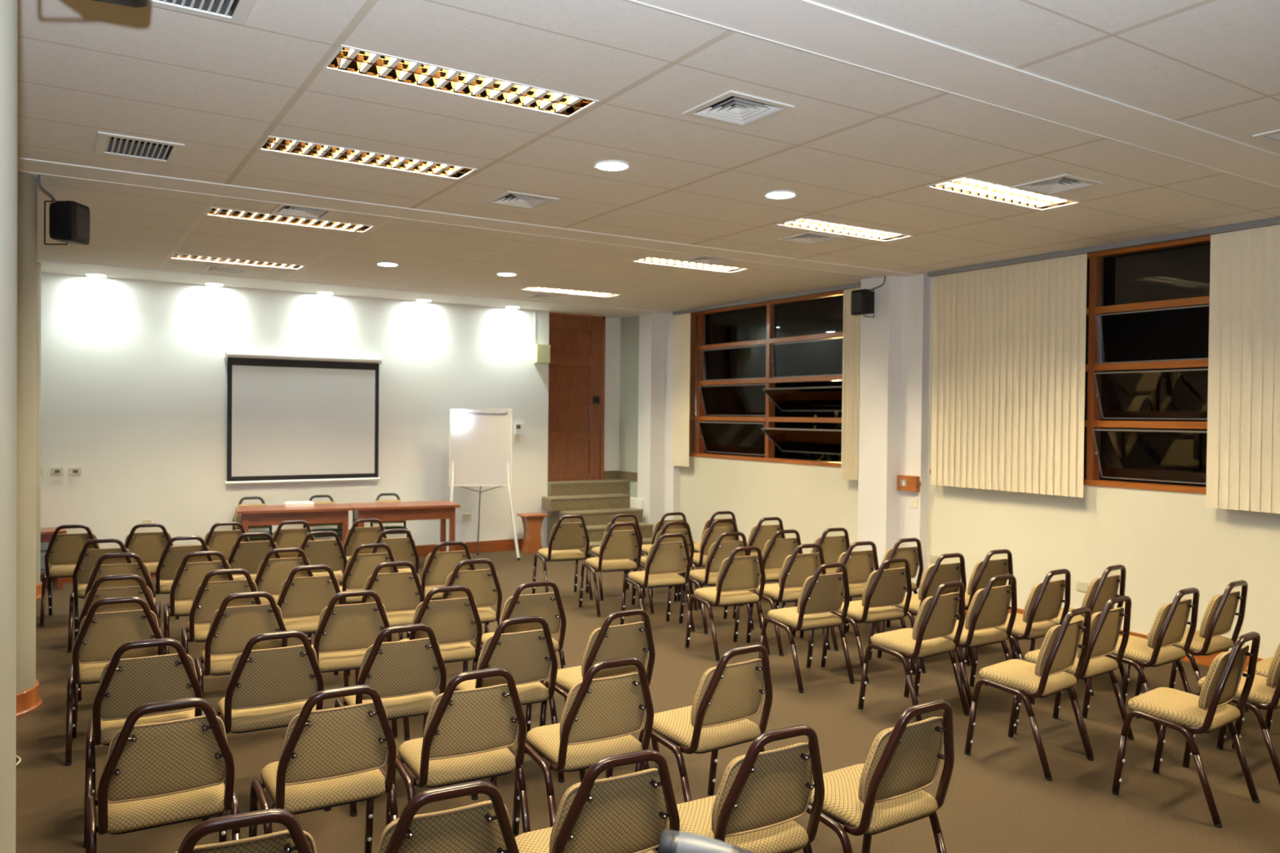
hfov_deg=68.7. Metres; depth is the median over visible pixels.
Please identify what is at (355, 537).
banquet chair
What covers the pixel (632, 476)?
trim
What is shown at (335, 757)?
banquet chair
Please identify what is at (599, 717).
banquet chair
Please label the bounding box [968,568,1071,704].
banquet chair
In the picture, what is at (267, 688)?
banquet chair
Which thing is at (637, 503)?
wall
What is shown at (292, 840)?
banquet chair
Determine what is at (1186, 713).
banquet chair
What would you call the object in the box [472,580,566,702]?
banquet chair
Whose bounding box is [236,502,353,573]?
wooden table
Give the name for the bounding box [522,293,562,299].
ceiling vent
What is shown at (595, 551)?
banquet chair
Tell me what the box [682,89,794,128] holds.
ceiling vent
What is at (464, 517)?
wall socket
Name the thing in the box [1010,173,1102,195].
ceiling vent
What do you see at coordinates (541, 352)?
cable box
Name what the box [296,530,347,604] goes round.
banquet chair
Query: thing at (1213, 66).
ceiling
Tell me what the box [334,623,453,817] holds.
banquet chair
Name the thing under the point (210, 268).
ceiling vent
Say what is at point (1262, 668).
banquet chair
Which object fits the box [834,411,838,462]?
street lamp
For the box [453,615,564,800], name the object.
banquet chair
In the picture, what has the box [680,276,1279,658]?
wall
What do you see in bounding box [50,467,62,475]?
light switch
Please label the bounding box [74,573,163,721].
banquet chair
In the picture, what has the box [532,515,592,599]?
banquet chair
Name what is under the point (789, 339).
window
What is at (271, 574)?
banquet chair
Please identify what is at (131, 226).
ceiling
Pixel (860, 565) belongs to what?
banquet chair
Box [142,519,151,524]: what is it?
wall socket
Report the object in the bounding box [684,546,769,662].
banquet chair
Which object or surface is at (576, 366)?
door
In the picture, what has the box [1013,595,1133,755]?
banquet chair
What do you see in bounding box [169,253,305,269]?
ceiling lamp
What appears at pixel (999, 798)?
floor
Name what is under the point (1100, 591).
banquet chair
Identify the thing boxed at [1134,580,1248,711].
banquet chair
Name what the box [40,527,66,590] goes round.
table
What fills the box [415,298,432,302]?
recessed light
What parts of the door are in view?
handle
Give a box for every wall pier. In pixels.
[637,312,679,530]
[857,273,931,595]
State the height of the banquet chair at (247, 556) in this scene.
0.851 m
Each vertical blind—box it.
[672,312,690,466]
[840,287,860,479]
[930,253,1087,497]
[1205,224,1279,513]
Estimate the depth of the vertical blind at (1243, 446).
6.70 m
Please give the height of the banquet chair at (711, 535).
0.851 m
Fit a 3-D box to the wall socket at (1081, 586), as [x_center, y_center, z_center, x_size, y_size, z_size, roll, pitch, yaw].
[3.719,1.346,7.875,0.013,0.074,0.100,0,1,-32]
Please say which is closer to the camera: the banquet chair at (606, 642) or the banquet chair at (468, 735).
the banquet chair at (468, 735)
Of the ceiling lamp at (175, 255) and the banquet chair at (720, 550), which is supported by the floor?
the banquet chair at (720, 550)
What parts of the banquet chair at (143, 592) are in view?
leg, leg, frame, backrest, rail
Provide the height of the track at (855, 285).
0.041 m
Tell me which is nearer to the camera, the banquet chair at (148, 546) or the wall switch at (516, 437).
the banquet chair at (148, 546)
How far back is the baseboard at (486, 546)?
12.30 m
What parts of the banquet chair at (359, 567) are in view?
seat, backrest, frame, leg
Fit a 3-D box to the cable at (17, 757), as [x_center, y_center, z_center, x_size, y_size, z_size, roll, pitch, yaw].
[-3.366,1.732,4.818,0.306,0.009,0.362,0,1,-32]
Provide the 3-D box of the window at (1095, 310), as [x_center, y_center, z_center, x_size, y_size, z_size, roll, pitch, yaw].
[3.990,-0.478,7.593,0.159,1.950,3.950,0,1,-32]
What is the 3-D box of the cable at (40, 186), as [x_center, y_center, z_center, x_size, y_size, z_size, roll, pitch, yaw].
[-3.640,-1.455,5.757,0.034,0.143,0.161,1,1,3]
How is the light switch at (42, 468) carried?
attached to the wall at (134, 372)
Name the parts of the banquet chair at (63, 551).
leg, rail, leg, seat, frame, backrest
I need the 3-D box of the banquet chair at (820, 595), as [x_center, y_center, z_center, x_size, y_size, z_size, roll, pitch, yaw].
[1.164,1.340,6.507,0.481,0.851,0.520,0,1,-30]
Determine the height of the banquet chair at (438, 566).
0.851 m
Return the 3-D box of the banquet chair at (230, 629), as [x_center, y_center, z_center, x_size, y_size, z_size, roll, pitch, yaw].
[-2.237,1.319,5.287,0.481,0.851,0.520,0,1,-28]
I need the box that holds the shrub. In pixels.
[789,411,852,462]
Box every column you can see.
[0,0,17,852]
[16,170,42,717]
[35,262,42,599]
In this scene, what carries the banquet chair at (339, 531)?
on the floor
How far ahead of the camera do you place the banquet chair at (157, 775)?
3.22 m
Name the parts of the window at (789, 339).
pane, pane, pane, pane, sash, pane, sash, pane, sash, pane, pane, pane, sash, sash, pane, sash, pane, pane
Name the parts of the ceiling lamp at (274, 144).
louvre blade, louvre blade, louvre blade, louvre blade, louvre blade, louvre blade, louvre blade, louvre blade, louvre blade, louvre blade, louvre blade, louvre blade, louvre blade, louvre blade, louvre blade, louvre blade, louvre blade, louvre blade, louvre blade, louvre blade, louvre blade, louvre blade, louvre blade, louvre blade, louvre blade, louvre blade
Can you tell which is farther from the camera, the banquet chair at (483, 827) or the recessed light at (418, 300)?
the recessed light at (418, 300)
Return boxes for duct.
[533,310,536,344]
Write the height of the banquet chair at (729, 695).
0.851 m
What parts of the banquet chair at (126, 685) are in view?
leg, rail, leg, frame, seat, backrest, leg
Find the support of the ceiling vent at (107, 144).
in the ceiling at (859, 147)
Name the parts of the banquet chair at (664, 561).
leg, rail, leg, seat, frame, backrest, leg, rail, leg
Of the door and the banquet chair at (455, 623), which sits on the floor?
the banquet chair at (455, 623)
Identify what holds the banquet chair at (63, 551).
on the floor
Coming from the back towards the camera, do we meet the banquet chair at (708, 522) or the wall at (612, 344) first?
the wall at (612, 344)
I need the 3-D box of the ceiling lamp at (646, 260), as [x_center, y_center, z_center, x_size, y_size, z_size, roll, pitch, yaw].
[0.481,-1.567,8.799,1.145,0.104,0.282,0,1,-32]
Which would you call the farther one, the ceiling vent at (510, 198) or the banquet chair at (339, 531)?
the banquet chair at (339, 531)
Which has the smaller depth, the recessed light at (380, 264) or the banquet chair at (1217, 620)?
the banquet chair at (1217, 620)
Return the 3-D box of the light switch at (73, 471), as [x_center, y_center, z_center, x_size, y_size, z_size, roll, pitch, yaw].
[-5.961,0.473,9.886,0.111,0.075,0.015,0,1,-32]
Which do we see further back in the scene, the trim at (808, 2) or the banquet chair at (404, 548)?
the banquet chair at (404, 548)
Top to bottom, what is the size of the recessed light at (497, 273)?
0.010 m
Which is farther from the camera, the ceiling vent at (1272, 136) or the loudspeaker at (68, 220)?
the loudspeaker at (68, 220)
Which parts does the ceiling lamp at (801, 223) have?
louvre blade, louvre blade, louvre blade, louvre blade, louvre blade, louvre blade, louvre blade, louvre blade, louvre blade, louvre blade, louvre blade, louvre blade, louvre blade, louvre blade, louvre blade, louvre blade, louvre blade, louvre blade, louvre blade, louvre blade, louvre blade, louvre blade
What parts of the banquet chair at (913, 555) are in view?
seat, leg, backrest, frame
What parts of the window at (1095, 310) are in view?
sash, sash, pane, sash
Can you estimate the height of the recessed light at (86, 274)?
0.010 m
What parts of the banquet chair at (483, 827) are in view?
backrest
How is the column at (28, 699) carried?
on the floor
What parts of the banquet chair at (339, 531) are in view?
frame, backrest, seat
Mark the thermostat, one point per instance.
(518, 426)
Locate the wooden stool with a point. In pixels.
(532, 522)
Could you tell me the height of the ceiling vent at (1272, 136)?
0.111 m
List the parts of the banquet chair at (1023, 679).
leg, rail, leg, seat, leg, frame, backrest, rail, leg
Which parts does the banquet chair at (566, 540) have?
leg, rail, leg, seat, backrest, frame, leg, leg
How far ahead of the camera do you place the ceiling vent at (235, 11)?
3.30 m
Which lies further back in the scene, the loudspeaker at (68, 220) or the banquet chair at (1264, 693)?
the loudspeaker at (68, 220)
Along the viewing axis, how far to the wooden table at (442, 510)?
10.81 m
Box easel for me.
[446,408,519,559]
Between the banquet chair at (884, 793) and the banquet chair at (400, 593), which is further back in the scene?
the banquet chair at (400, 593)
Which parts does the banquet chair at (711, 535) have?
leg, rail, seat, leg, backrest, frame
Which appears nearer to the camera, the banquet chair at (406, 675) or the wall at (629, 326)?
the banquet chair at (406, 675)
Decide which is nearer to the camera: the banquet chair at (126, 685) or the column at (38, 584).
the banquet chair at (126, 685)
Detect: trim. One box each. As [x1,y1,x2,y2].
[17,157,918,277]
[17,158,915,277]
[36,259,672,313]
[604,471,637,480]
[626,0,1279,188]
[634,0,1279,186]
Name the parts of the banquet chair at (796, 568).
leg, rail, seat, leg, leg, backrest, frame, leg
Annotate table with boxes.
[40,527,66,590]
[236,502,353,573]
[347,500,460,551]
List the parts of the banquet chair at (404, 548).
backrest, seat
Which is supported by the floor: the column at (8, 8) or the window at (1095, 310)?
the column at (8, 8)
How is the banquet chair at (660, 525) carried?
on the floor
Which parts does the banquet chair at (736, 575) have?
leg, rail, leg, seat, leg, backrest, frame, rail, leg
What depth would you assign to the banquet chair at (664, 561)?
7.87 m
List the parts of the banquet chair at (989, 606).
leg, rail, leg, leg, seat, frame, backrest, rail, leg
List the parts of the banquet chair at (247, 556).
seat, backrest, frame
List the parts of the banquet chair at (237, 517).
backrest, seat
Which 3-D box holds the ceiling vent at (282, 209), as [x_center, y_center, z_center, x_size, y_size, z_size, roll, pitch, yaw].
[-2.386,-1.571,6.620,0.366,0.111,0.366,0,1,-32]
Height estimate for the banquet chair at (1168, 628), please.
0.851 m
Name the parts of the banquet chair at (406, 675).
rail, leg, seat, backrest, frame, leg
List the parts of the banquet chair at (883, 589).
leg, rail, leg, seat, leg, frame, backrest, rail, leg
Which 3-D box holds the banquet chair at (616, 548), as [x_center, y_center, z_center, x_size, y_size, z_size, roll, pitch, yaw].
[-0.255,1.298,8.780,0.481,0.851,0.520,0,1,-25]
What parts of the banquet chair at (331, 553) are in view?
backrest, frame, seat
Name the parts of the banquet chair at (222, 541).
backrest, frame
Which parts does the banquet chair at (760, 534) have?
seat, backrest, frame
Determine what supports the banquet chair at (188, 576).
on the floor
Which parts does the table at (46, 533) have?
leg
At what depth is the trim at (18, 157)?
6.59 m
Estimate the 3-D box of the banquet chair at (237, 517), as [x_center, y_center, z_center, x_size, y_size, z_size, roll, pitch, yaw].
[-4.339,1.235,10.533,0.481,0.851,0.520,0,1,-29]
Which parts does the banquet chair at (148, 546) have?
backrest, frame, seat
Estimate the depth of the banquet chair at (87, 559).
7.13 m
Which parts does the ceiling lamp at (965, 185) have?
louvre blade, louvre blade, louvre blade, louvre blade, louvre blade, louvre blade, louvre blade, louvre blade, louvre blade, louvre blade, louvre blade, louvre blade, louvre blade, louvre blade, louvre blade, louvre blade, louvre blade, louvre blade, louvre blade, louvre blade, louvre blade, louvre blade, louvre blade, louvre blade, louvre blade, louvre blade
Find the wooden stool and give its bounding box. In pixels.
[516,512,547,554]
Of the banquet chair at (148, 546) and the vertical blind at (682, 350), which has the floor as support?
the banquet chair at (148, 546)
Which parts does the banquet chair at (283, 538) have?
backrest, frame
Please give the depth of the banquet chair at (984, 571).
7.05 m
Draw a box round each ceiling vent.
[94,131,184,164]
[147,0,256,25]
[203,265,248,274]
[270,204,335,219]
[484,191,559,209]
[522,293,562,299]
[680,255,736,265]
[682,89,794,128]
[777,231,844,244]
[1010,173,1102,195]
[1252,128,1279,146]
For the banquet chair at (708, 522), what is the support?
on the floor
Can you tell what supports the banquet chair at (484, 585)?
on the floor
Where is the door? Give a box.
[547,312,605,481]
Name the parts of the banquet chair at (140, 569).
backrest, frame, rail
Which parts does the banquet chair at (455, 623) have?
leg, seat, backrest, frame, leg, rail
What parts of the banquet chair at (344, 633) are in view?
seat, backrest, frame, leg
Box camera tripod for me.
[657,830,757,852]
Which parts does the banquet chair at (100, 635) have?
leg, rail, leg, seat, backrest, frame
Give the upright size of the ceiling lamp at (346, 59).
0.104 m
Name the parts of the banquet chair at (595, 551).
leg, rail, leg, seat, backrest, frame, leg, leg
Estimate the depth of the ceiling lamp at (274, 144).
5.25 m
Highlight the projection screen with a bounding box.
[223,350,382,484]
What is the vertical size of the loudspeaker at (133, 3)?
0.278 m
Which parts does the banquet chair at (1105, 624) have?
leg, leg, seat, leg, backrest, frame, rail, leg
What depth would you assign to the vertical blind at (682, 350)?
12.65 m
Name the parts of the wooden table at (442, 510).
leg, leg, leg, leg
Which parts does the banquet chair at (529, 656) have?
seat, backrest, frame, leg, rail, leg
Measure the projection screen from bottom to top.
1.550 m
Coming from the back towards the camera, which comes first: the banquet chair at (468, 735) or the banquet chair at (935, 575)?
the banquet chair at (935, 575)
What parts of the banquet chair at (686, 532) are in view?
leg, rail, leg, seat, backrest, leg, frame, leg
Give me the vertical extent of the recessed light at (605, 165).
0.010 m
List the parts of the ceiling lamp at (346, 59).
louvre blade, louvre blade, louvre blade, louvre blade, louvre blade, louvre blade, louvre blade, louvre blade, louvre blade, louvre blade, louvre blade, louvre blade, louvre blade, louvre blade, louvre blade, louvre blade, louvre blade, louvre blade, louvre blade, louvre blade, louvre blade, louvre blade, louvre blade, louvre blade, louvre blade, louvre blade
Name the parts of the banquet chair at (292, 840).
backrest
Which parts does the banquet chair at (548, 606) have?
leg, rail, seat, backrest, frame, rail, leg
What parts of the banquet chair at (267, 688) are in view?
rail, seat, frame, backrest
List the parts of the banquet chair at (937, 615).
leg, rail, leg, seat, leg, frame, backrest, rail, leg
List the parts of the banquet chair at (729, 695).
leg, rail, leg, seat, leg, frame, backrest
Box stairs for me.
[542,479,653,558]
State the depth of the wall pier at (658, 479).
12.98 m
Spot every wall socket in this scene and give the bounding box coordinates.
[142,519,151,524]
[462,513,470,520]
[910,497,918,508]
[928,554,937,562]
[1076,581,1088,591]
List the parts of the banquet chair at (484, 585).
backrest, frame, leg, seat, rail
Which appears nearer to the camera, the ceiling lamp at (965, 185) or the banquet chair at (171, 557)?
the ceiling lamp at (965, 185)
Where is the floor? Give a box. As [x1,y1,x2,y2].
[15,547,1279,852]
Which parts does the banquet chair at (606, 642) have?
leg, rail, leg, seat, backrest, frame, leg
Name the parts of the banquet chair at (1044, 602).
leg, leg, rail, leg, seat, frame, backrest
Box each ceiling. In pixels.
[17,0,1279,274]
[30,173,875,318]
[808,0,1279,154]
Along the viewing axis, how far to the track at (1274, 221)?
7.45 m
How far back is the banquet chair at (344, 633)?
5.20 m
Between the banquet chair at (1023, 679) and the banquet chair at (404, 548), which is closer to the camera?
the banquet chair at (1023, 679)
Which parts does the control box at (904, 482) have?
knob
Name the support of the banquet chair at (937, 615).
on the floor
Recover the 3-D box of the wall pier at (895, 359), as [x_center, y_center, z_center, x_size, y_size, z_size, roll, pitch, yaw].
[2.519,0.119,9.508,0.304,3.250,0.780,0,1,-32]
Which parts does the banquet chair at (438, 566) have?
seat, backrest, frame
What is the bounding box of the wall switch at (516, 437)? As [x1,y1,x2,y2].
[513,435,519,441]
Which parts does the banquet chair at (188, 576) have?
leg, rail, leg, seat, frame, backrest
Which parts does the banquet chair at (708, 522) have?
seat, backrest, frame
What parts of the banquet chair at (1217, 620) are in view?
leg, leg, seat, rail, leg, backrest, frame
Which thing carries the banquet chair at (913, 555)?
on the floor
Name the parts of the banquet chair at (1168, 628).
leg, rail, leg, seat, leg, frame, backrest, rail, leg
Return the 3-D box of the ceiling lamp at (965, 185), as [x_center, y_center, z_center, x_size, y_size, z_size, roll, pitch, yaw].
[2.307,-1.514,5.908,1.145,0.104,0.282,0,1,-32]
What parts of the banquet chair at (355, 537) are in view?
backrest, frame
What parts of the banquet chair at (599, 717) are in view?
leg, rail, leg, seat, frame, backrest, leg, rail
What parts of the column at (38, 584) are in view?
skirting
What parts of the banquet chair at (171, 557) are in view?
seat, backrest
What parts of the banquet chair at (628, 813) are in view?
seat, backrest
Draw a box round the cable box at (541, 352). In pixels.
[533,343,550,363]
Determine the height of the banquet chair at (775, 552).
0.851 m
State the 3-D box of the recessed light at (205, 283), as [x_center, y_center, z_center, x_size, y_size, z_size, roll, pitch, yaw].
[-4.743,-1.584,10.436,0.212,0.010,0.212,0,1,-32]
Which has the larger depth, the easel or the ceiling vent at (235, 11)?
the easel
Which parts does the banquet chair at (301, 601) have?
seat, backrest, frame, leg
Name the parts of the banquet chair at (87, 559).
leg, rail, leg, seat, frame, backrest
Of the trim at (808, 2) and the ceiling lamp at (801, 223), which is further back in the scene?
the ceiling lamp at (801, 223)
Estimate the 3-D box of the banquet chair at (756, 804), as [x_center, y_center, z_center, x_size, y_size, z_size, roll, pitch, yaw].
[0.330,1.371,3.160,0.481,0.851,0.520,0,1,-30]
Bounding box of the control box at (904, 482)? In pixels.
[897,475,920,491]
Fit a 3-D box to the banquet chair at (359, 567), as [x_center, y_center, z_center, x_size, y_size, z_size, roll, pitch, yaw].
[-2.105,1.297,7.220,0.481,0.851,0.520,0,1,-26]
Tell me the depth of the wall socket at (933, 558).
9.20 m
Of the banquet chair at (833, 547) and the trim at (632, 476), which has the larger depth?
the trim at (632, 476)
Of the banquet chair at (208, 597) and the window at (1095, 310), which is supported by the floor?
the banquet chair at (208, 597)
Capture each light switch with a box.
[40,467,43,476]
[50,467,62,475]
[69,467,81,475]
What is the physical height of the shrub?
2.356 m
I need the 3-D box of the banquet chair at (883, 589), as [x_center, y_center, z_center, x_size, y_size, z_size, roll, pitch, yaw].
[1.663,1.342,6.758,0.481,0.851,0.520,0,1,-29]
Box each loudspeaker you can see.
[44,200,89,244]
[93,0,147,7]
[850,288,874,317]
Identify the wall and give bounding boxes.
[40,272,549,550]
[604,317,620,471]
[618,315,639,497]
[630,497,644,522]
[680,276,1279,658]
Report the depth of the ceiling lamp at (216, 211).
6.96 m
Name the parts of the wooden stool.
panel, panel, seat, panel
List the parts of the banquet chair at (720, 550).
leg, rail, seat, leg, frame, leg, backrest, leg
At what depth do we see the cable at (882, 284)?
9.33 m
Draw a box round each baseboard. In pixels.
[40,537,523,585]
[693,542,1264,672]
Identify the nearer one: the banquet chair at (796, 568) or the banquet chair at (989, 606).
the banquet chair at (989, 606)
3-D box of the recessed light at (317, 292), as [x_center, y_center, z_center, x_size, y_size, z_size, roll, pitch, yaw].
[-3.720,-1.581,11.083,0.212,0.010,0.212,0,1,-32]
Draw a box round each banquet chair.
[40,524,99,626]
[65,596,164,766]
[66,538,133,653]
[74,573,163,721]
[83,638,209,848]
[84,552,160,627]
[85,697,240,852]
[124,523,179,619]
[152,535,213,597]
[163,551,234,654]
[175,808,316,852]
[181,568,261,654]
[195,591,288,699]
[204,521,249,562]
[213,630,331,817]
[227,532,279,582]
[232,496,272,540]
[248,684,398,852]
[254,547,315,644]
[271,520,315,558]
[276,564,348,687]
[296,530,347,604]
[302,494,342,537]
[311,590,397,738]
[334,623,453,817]
[338,518,386,586]
[339,542,403,640]
[347,560,424,685]
[370,493,410,537]
[370,528,419,573]
[376,781,519,852]
[385,667,530,833]
[400,585,482,741]
[406,541,476,639]
[438,558,502,688]
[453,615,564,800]
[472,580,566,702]
[511,657,658,852]
[515,749,679,852]
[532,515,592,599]
[538,608,659,782]
[578,522,644,617]
[585,513,645,600]
[620,533,694,632]
[631,511,692,597]
[631,520,697,614]
[635,644,773,802]
[666,724,824,852]
[677,519,743,609]
[679,532,754,634]
[681,511,738,587]
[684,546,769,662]
[733,529,802,629]
[746,516,785,584]
[746,543,830,656]
[758,562,854,693]
[782,527,849,608]
[800,541,879,651]
[806,699,954,852]
[821,557,915,683]
[846,537,923,632]
[857,581,969,721]
[877,552,970,673]
[914,573,1021,711]
[958,549,1017,663]
[964,607,1093,781]
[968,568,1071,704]
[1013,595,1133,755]
[1029,564,1128,695]
[1081,587,1199,737]
[1111,631,1260,828]
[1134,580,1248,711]
[1182,643,1279,785]
[1231,657,1273,749]
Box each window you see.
[688,290,855,466]
[929,235,1210,493]
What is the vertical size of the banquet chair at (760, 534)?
0.851 m
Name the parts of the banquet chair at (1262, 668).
leg, seat, leg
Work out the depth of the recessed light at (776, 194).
5.95 m
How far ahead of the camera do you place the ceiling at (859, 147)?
4.68 m
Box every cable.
[16,755,21,765]
[36,174,56,203]
[869,275,885,290]
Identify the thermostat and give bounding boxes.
[514,422,523,434]
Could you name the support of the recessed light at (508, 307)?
in the ceiling at (131, 226)
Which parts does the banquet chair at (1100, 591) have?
leg, seat, backrest, frame, leg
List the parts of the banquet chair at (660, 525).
rail, seat, backrest, frame, leg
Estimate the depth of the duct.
12.71 m
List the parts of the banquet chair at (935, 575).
leg, rail, seat, leg, frame, backrest, leg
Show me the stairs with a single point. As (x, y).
(597, 501)
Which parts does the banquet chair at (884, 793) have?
rail, leg, seat, frame, backrest, rail, leg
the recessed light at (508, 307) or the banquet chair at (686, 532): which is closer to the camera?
the banquet chair at (686, 532)
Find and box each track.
[671,282,861,315]
[927,217,1279,276]
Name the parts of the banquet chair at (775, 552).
leg, leg, seat, backrest, frame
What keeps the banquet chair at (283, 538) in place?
on the floor
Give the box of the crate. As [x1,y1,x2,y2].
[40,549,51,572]
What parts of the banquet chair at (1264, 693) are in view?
leg, leg, rail, seat, frame, leg, backrest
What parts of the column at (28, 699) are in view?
skirting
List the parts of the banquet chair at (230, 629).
rail, seat, backrest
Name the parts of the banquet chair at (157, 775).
leg, rail, seat, backrest, leg, rail, leg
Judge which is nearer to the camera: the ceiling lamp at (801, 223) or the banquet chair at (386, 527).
the ceiling lamp at (801, 223)
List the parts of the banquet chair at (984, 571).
seat, leg, backrest, frame, leg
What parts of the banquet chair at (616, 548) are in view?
leg, rail, leg, seat, backrest, frame, leg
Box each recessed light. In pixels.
[84,273,107,277]
[204,282,224,285]
[315,291,334,294]
[376,262,399,266]
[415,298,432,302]
[496,272,517,275]
[504,306,520,308]
[593,160,631,171]
[764,190,797,199]
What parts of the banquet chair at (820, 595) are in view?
leg, rail, leg, seat, leg, frame, backrest, rail, leg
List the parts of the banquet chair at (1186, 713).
leg, leg, rail, seat, leg, backrest, frame, rail, leg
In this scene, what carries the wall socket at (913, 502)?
attached to the wall pier at (895, 359)
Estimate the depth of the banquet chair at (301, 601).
6.04 m
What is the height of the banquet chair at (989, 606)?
0.851 m
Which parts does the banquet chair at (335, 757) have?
leg, rail, seat, frame, backrest, leg, rail, leg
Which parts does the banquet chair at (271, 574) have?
seat, backrest, frame, leg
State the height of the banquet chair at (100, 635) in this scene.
0.851 m
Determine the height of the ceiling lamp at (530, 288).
0.104 m
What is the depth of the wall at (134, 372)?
10.64 m
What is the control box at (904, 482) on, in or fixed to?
attached to the wall pier at (895, 359)
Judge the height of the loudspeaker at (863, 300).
0.278 m
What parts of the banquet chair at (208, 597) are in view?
rail, seat, backrest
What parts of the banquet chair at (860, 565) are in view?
leg, leg, leg, backrest, seat, frame, leg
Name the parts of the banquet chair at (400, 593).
leg, backrest, frame, seat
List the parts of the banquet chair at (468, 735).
leg, rail, seat, backrest, frame, leg, rail, leg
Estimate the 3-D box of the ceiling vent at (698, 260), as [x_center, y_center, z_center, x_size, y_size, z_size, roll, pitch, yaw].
[0.619,-1.562,8.501,0.366,0.111,0.366,0,1,-32]
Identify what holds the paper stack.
on the wooden table at (258, 515)
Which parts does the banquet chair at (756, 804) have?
seat, backrest, frame, rail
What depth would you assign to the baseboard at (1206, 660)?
7.05 m
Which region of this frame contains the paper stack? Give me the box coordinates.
[284,501,314,506]
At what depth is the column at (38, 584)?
9.06 m
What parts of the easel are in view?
leg, leg, board frame, leg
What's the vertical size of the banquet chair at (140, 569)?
0.851 m
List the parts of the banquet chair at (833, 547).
seat, backrest, frame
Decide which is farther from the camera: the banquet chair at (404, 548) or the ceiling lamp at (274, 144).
the banquet chair at (404, 548)
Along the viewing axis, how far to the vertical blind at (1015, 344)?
8.32 m
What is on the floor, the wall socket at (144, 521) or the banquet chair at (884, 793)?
the banquet chair at (884, 793)
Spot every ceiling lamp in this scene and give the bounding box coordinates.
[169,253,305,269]
[204,207,374,232]
[257,135,477,179]
[323,44,599,117]
[520,286,618,297]
[631,257,748,272]
[776,217,912,241]
[925,176,1079,210]
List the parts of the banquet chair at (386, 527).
backrest, frame, seat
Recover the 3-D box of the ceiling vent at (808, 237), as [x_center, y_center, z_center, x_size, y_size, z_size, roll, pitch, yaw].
[1.350,-1.541,7.419,0.366,0.111,0.366,0,1,-32]

